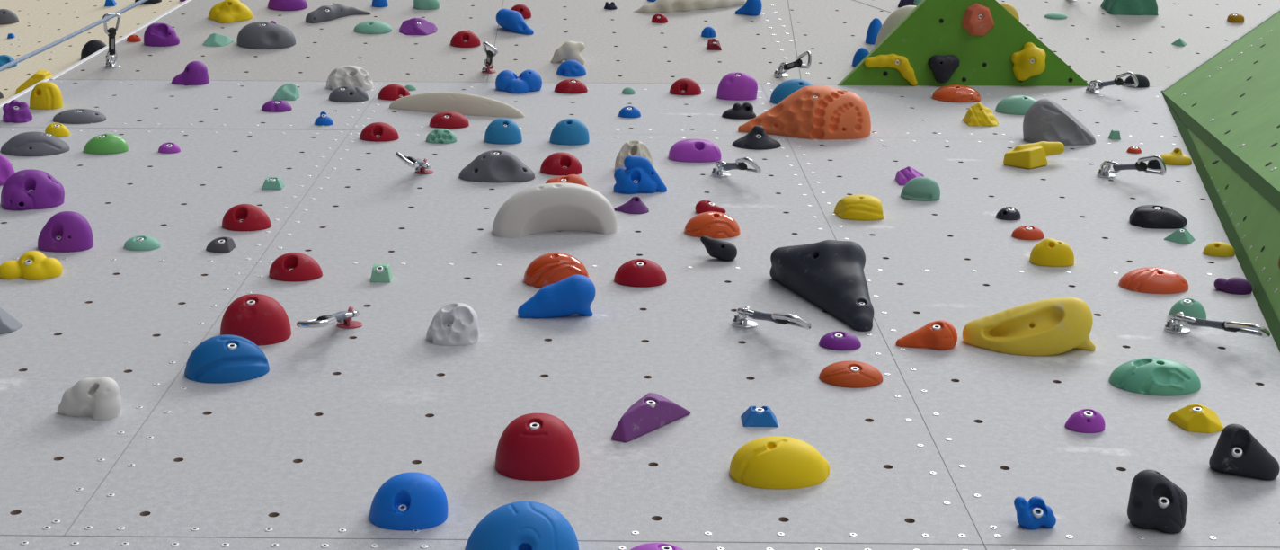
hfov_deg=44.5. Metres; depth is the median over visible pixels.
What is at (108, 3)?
hold
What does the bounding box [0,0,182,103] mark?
wall
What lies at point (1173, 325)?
quickdraw
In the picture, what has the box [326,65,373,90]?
hold
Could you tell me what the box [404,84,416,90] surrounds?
hold
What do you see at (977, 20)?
hold
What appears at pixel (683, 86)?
hold
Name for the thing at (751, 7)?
hold
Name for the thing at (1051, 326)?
hold
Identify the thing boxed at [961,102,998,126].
hold
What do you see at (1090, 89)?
quickdraw
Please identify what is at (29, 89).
trim
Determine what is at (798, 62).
quickdraw
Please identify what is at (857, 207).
hold
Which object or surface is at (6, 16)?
hold
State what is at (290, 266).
hold
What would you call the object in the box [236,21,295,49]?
hold
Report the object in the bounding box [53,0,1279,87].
wall
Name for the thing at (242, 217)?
hold
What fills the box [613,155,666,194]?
hold
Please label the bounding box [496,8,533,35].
hold
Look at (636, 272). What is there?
hold
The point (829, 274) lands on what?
hold
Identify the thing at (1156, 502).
hold
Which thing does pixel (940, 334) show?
hold
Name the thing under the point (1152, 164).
hold
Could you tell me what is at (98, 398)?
hold
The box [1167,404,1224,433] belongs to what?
hold
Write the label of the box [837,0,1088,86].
volume
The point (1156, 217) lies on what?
hold
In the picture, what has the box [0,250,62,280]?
hold
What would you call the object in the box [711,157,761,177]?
quickdraw
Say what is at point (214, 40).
hold
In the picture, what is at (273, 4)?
hold
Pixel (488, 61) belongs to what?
quickdraw
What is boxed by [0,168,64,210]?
hold
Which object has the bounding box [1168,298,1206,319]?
hold
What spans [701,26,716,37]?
hold
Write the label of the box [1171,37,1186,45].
hold
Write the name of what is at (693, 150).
hold
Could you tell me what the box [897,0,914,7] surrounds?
hold
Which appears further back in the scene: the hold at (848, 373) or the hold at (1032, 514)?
the hold at (848, 373)
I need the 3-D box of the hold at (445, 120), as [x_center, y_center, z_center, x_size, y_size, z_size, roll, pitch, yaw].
[-0.624,-0.503,5.111,0.128,0.097,0.065,-3,-92,-2]
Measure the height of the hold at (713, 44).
0.050 m
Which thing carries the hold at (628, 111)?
attached to the wall at (938, 454)
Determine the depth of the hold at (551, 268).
3.54 m
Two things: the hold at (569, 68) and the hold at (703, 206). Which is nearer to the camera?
the hold at (703, 206)
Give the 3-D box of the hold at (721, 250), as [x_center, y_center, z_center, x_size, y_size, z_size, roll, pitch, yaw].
[0.188,-0.062,3.767,0.095,0.048,0.047,16,-92,-1]
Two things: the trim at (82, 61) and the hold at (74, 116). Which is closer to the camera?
the hold at (74, 116)
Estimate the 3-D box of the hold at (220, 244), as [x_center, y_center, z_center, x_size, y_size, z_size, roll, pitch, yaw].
[-1.012,-0.072,3.767,0.066,0.057,0.041,1,-92,-1]
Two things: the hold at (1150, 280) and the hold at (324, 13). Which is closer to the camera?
the hold at (1150, 280)
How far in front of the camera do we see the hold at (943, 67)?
5.89 m
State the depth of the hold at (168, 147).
4.67 m
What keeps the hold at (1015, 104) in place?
attached to the wall at (938, 454)
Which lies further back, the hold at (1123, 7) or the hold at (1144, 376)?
the hold at (1123, 7)
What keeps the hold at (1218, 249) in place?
attached to the wall at (938, 454)
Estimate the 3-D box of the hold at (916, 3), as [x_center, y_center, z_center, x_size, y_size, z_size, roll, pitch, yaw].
[1.250,-1.213,6.967,0.077,0.070,0.081,-8,-92,-2]
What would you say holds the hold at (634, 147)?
attached to the wall at (938, 454)
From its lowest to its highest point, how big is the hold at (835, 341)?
0.065 m
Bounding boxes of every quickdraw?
[102,12,121,68]
[296,305,362,328]
[395,151,433,174]
[481,41,497,73]
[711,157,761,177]
[732,305,811,329]
[773,50,811,77]
[1085,71,1137,93]
[1097,155,1166,177]
[1164,311,1270,337]
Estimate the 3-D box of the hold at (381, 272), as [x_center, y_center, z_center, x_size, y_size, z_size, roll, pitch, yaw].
[-0.590,-0.004,3.566,0.046,0.047,0.044,1,-92,-1]
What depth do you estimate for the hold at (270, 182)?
4.30 m
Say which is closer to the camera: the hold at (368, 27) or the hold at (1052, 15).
the hold at (368, 27)
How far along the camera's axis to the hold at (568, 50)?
6.05 m
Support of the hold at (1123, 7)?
attached to the wall at (622, 45)
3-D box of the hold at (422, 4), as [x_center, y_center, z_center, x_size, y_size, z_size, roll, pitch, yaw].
[-0.923,-1.182,6.755,0.112,0.088,0.084,-3,-92,-2]
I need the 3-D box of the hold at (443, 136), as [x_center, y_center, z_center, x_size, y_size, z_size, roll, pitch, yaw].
[-0.621,-0.433,4.897,0.098,0.072,0.051,0,-92,-1]
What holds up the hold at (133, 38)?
attached to the wall at (622, 45)
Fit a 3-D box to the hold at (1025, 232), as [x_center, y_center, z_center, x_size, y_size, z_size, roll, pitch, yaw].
[0.995,-0.107,4.012,0.083,0.064,0.040,0,-92,-1]
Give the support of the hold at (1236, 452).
attached to the wall at (938, 454)
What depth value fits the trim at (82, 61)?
6.17 m
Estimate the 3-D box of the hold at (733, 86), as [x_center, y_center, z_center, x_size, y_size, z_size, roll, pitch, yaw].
[0.351,-0.676,5.640,0.146,0.113,0.107,1,-92,-1]
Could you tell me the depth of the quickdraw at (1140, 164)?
4.55 m
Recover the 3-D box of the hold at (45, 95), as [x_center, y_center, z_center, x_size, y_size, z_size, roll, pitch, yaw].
[-1.994,-0.600,5.250,0.106,0.087,0.096,1,-92,-1]
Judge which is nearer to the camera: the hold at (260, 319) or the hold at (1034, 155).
the hold at (260, 319)
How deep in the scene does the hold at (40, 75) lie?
6.38 m
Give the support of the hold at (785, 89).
attached to the wall at (938, 454)
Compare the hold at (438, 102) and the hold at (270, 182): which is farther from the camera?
the hold at (438, 102)
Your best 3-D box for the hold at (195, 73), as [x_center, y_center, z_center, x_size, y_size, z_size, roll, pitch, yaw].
[-1.639,-0.724,5.692,0.136,0.104,0.103,-5,-92,-2]
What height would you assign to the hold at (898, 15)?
0.191 m
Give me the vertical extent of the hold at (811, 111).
0.236 m
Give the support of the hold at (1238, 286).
attached to the wall at (938, 454)
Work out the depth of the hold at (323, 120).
5.07 m
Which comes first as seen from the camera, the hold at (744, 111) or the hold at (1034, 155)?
the hold at (1034, 155)
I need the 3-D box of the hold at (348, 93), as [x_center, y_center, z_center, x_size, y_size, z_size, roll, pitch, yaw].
[-1.020,-0.630,5.474,0.139,0.100,0.066,0,-92,-1]
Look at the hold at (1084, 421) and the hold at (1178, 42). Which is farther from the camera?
the hold at (1178, 42)
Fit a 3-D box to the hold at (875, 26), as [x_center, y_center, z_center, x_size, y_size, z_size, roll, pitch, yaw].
[0.965,-0.999,6.444,0.075,0.085,0.109,-7,-92,-2]
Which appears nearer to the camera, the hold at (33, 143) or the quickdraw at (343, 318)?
the quickdraw at (343, 318)
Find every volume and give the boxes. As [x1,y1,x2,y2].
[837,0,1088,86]
[1160,8,1279,351]
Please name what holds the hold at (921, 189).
attached to the wall at (938, 454)
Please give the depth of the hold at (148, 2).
7.72 m
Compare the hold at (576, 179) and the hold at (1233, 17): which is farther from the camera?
the hold at (1233, 17)
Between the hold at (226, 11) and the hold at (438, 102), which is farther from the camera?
the hold at (226, 11)
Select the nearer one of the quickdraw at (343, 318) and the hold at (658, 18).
the quickdraw at (343, 318)
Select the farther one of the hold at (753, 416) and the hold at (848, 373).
the hold at (848, 373)
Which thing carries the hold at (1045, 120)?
attached to the wall at (938, 454)
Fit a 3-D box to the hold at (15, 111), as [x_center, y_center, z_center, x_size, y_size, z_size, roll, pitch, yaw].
[-2.013,-0.526,5.051,0.091,0.081,0.078,4,-92,-1]
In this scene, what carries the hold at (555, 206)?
attached to the wall at (938, 454)
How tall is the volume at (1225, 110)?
4.338 m
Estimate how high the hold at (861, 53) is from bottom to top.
0.074 m
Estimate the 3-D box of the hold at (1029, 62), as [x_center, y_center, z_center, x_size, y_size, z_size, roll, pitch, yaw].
[1.480,-0.817,5.930,0.140,0.080,0.129,-23,-91,-2]
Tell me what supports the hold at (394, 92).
attached to the wall at (938, 454)
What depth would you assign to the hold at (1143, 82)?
5.98 m
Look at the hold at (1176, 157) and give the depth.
4.79 m
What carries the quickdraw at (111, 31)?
attached to the wall at (622, 45)
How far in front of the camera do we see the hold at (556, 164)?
4.52 m
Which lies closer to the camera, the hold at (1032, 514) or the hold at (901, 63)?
the hold at (1032, 514)
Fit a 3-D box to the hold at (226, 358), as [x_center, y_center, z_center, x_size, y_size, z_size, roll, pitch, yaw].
[-0.796,0.161,3.010,0.157,0.114,0.093,-3,-92,-2]
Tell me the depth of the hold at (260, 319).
3.15 m
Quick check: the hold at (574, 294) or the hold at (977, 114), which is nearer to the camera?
the hold at (574, 294)
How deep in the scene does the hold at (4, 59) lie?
6.75 m
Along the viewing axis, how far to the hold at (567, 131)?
4.88 m
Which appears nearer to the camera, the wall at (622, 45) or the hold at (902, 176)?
the hold at (902, 176)
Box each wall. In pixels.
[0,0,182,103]
[0,80,1279,549]
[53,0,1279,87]
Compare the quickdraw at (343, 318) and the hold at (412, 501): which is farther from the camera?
the quickdraw at (343, 318)
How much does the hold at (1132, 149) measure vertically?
0.038 m
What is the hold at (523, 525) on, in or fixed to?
attached to the wall at (938, 454)
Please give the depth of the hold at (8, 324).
3.20 m
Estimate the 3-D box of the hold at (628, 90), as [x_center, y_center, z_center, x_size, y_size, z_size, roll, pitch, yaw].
[-0.041,-0.668,5.678,0.050,0.039,0.029,1,-92,-1]
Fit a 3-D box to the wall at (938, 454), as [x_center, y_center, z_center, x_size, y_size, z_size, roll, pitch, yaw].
[0.903,0.473,2.885,6.070,6.258,2.598,0,-92,-1]
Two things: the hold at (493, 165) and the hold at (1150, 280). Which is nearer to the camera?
the hold at (1150, 280)
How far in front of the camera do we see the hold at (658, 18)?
6.63 m
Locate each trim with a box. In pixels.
[0,78,49,106]
[49,0,191,79]
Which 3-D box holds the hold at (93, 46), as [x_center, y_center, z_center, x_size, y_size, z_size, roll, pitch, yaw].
[-2.385,-0.979,6.844,0.127,0.103,0.097,-6,-92,-2]
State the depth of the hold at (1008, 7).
6.74 m
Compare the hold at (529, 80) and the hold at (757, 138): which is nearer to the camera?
the hold at (757, 138)
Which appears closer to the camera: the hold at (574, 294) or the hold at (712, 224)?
the hold at (574, 294)
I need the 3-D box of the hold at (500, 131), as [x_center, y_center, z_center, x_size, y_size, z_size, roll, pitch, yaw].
[-0.430,-0.448,4.912,0.118,0.096,0.087,0,-92,-1]
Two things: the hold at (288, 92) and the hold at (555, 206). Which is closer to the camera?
the hold at (555, 206)
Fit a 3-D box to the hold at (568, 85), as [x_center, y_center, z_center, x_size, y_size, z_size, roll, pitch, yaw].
[-0.251,-0.683,5.688,0.121,0.088,0.060,0,-92,-1]
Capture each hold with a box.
[0,8,18,25]
[0,54,17,68]
[0,131,70,156]
[0,154,15,186]
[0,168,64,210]
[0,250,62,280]
[0,307,23,334]
[2,99,32,123]
[7,33,15,38]
[15,70,52,94]
[29,81,62,109]
[37,211,93,252]
[44,122,70,137]
[53,108,106,124]
[57,376,121,420]
[80,39,106,59]
[83,133,128,154]
[104,0,116,6]
[124,235,160,250]
[126,34,141,42]
[134,0,161,4]
[143,22,179,46]
[158,142,180,153]
[171,61,209,85]
[184,334,269,383]
[202,33,233,46]
[205,236,235,252]
[208,0,252,23]
[220,293,291,346]
[222,204,271,231]
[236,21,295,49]
[261,99,292,112]
[261,177,284,189]
[267,0,307,10]
[268,252,322,281]
[272,83,299,100]
[305,3,370,23]
[314,111,333,125]
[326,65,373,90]
[328,85,368,102]
[354,20,391,34]
[359,122,399,142]
[368,471,448,530]
[370,263,392,282]
[372,0,388,7]
[377,83,410,100]
[389,91,524,117]
[399,17,437,35]
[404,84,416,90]
[413,0,439,9]
[426,128,457,143]
[426,302,479,346]
[429,111,469,128]
[450,30,480,47]
[458,150,534,182]
[464,500,578,549]
[484,117,522,144]
[492,182,617,237]
[495,69,542,93]
[495,412,579,480]
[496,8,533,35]
[510,3,531,18]
[517,274,595,318]
[523,252,589,287]
[540,151,582,175]
[545,174,587,186]
[549,118,589,145]
[551,41,584,64]
[554,79,587,93]
[556,59,586,77]
[604,1,617,9]
[611,392,690,442]
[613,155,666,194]
[613,195,648,213]
[613,258,666,287]
[614,140,652,170]
[618,106,640,117]
[622,87,635,94]
[630,542,683,549]
[634,0,746,13]
[651,13,667,23]
[668,138,721,162]
[669,78,701,95]
[684,211,740,238]
[694,199,725,213]
[700,235,737,261]
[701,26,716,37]
[706,38,721,50]
[716,71,757,100]
[721,101,755,119]
[729,435,829,489]
[732,124,781,150]
[735,0,762,15]
[737,85,871,139]
[740,406,778,426]
[769,240,873,331]
[770,79,813,104]
[818,330,861,350]
[818,360,883,388]
[834,194,883,220]
[852,47,869,67]
[864,53,917,86]
[865,17,881,44]
[874,5,915,47]
[895,166,924,185]
[895,320,957,350]
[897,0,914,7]
[900,176,940,201]
[913,0,922,6]
[927,54,959,83]
[931,84,980,102]
[961,3,994,35]
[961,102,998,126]
[962,297,1095,355]
[995,95,1037,115]
[995,206,1021,220]
[999,2,1019,21]
[1003,141,1064,168]
[1011,42,1046,80]
[1011,225,1044,239]
[1013,496,1056,530]
[1022,98,1095,145]
[1029,238,1074,266]
[1044,12,1067,18]
[1064,408,1105,433]
[1100,0,1158,15]
[1108,129,1120,139]
[1108,357,1200,396]
[1118,266,1188,293]
[1123,73,1149,88]
[1126,146,1141,153]
[1127,469,1187,533]
[1128,204,1187,229]
[1146,160,1164,168]
[1159,147,1191,165]
[1164,228,1195,243]
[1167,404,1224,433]
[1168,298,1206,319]
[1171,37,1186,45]
[1202,241,1235,257]
[1208,424,1279,480]
[1213,276,1252,294]
[1226,13,1244,22]
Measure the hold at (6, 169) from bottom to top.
0.074 m
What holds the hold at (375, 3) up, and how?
attached to the wall at (622, 45)
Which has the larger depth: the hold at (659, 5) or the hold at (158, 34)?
the hold at (659, 5)
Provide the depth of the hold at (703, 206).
4.15 m
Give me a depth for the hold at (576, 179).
4.34 m
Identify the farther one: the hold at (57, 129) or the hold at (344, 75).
the hold at (344, 75)
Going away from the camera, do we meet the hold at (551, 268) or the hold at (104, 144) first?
the hold at (551, 268)
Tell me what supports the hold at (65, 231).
attached to the wall at (938, 454)
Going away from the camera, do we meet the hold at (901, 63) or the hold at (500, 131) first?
the hold at (500, 131)
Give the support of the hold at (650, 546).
attached to the wall at (938, 454)
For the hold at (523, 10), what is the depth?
6.63 m
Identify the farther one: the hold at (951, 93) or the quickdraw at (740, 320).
the hold at (951, 93)
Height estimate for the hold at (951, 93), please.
0.138 m
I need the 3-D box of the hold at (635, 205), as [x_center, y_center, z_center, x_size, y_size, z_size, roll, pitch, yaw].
[-0.022,-0.173,4.174,0.082,0.072,0.057,-30,-91,-2]
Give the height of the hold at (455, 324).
0.088 m
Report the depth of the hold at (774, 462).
2.58 m
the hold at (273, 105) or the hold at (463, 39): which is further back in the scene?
the hold at (463, 39)
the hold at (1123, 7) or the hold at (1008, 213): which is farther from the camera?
the hold at (1123, 7)
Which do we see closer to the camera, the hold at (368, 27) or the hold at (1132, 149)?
the hold at (1132, 149)
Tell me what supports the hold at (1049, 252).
attached to the wall at (938, 454)
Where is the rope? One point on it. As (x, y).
(64, 39)
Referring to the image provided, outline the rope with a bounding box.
[0,0,147,71]
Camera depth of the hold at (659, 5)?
6.81 m
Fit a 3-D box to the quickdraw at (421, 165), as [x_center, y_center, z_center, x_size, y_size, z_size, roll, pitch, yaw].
[-0.636,-0.316,4.419,0.085,0.233,0.048,-1,-92,-2]
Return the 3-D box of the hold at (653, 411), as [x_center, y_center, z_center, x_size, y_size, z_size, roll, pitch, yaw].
[0.013,0.247,2.812,0.151,0.149,0.064,-20,-91,-2]
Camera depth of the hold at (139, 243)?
3.75 m
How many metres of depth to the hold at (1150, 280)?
3.60 m
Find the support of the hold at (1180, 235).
attached to the wall at (938, 454)
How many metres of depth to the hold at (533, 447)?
2.58 m
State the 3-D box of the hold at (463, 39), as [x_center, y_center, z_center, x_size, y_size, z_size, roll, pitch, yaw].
[-0.700,-0.939,6.258,0.121,0.091,0.077,-4,-92,-2]
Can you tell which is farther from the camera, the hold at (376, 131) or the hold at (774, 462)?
the hold at (376, 131)
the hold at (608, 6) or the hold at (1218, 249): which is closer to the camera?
the hold at (1218, 249)
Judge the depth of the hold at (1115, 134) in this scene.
5.11 m
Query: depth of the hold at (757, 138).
4.89 m
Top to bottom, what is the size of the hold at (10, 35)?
0.028 m
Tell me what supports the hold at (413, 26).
attached to the wall at (622, 45)

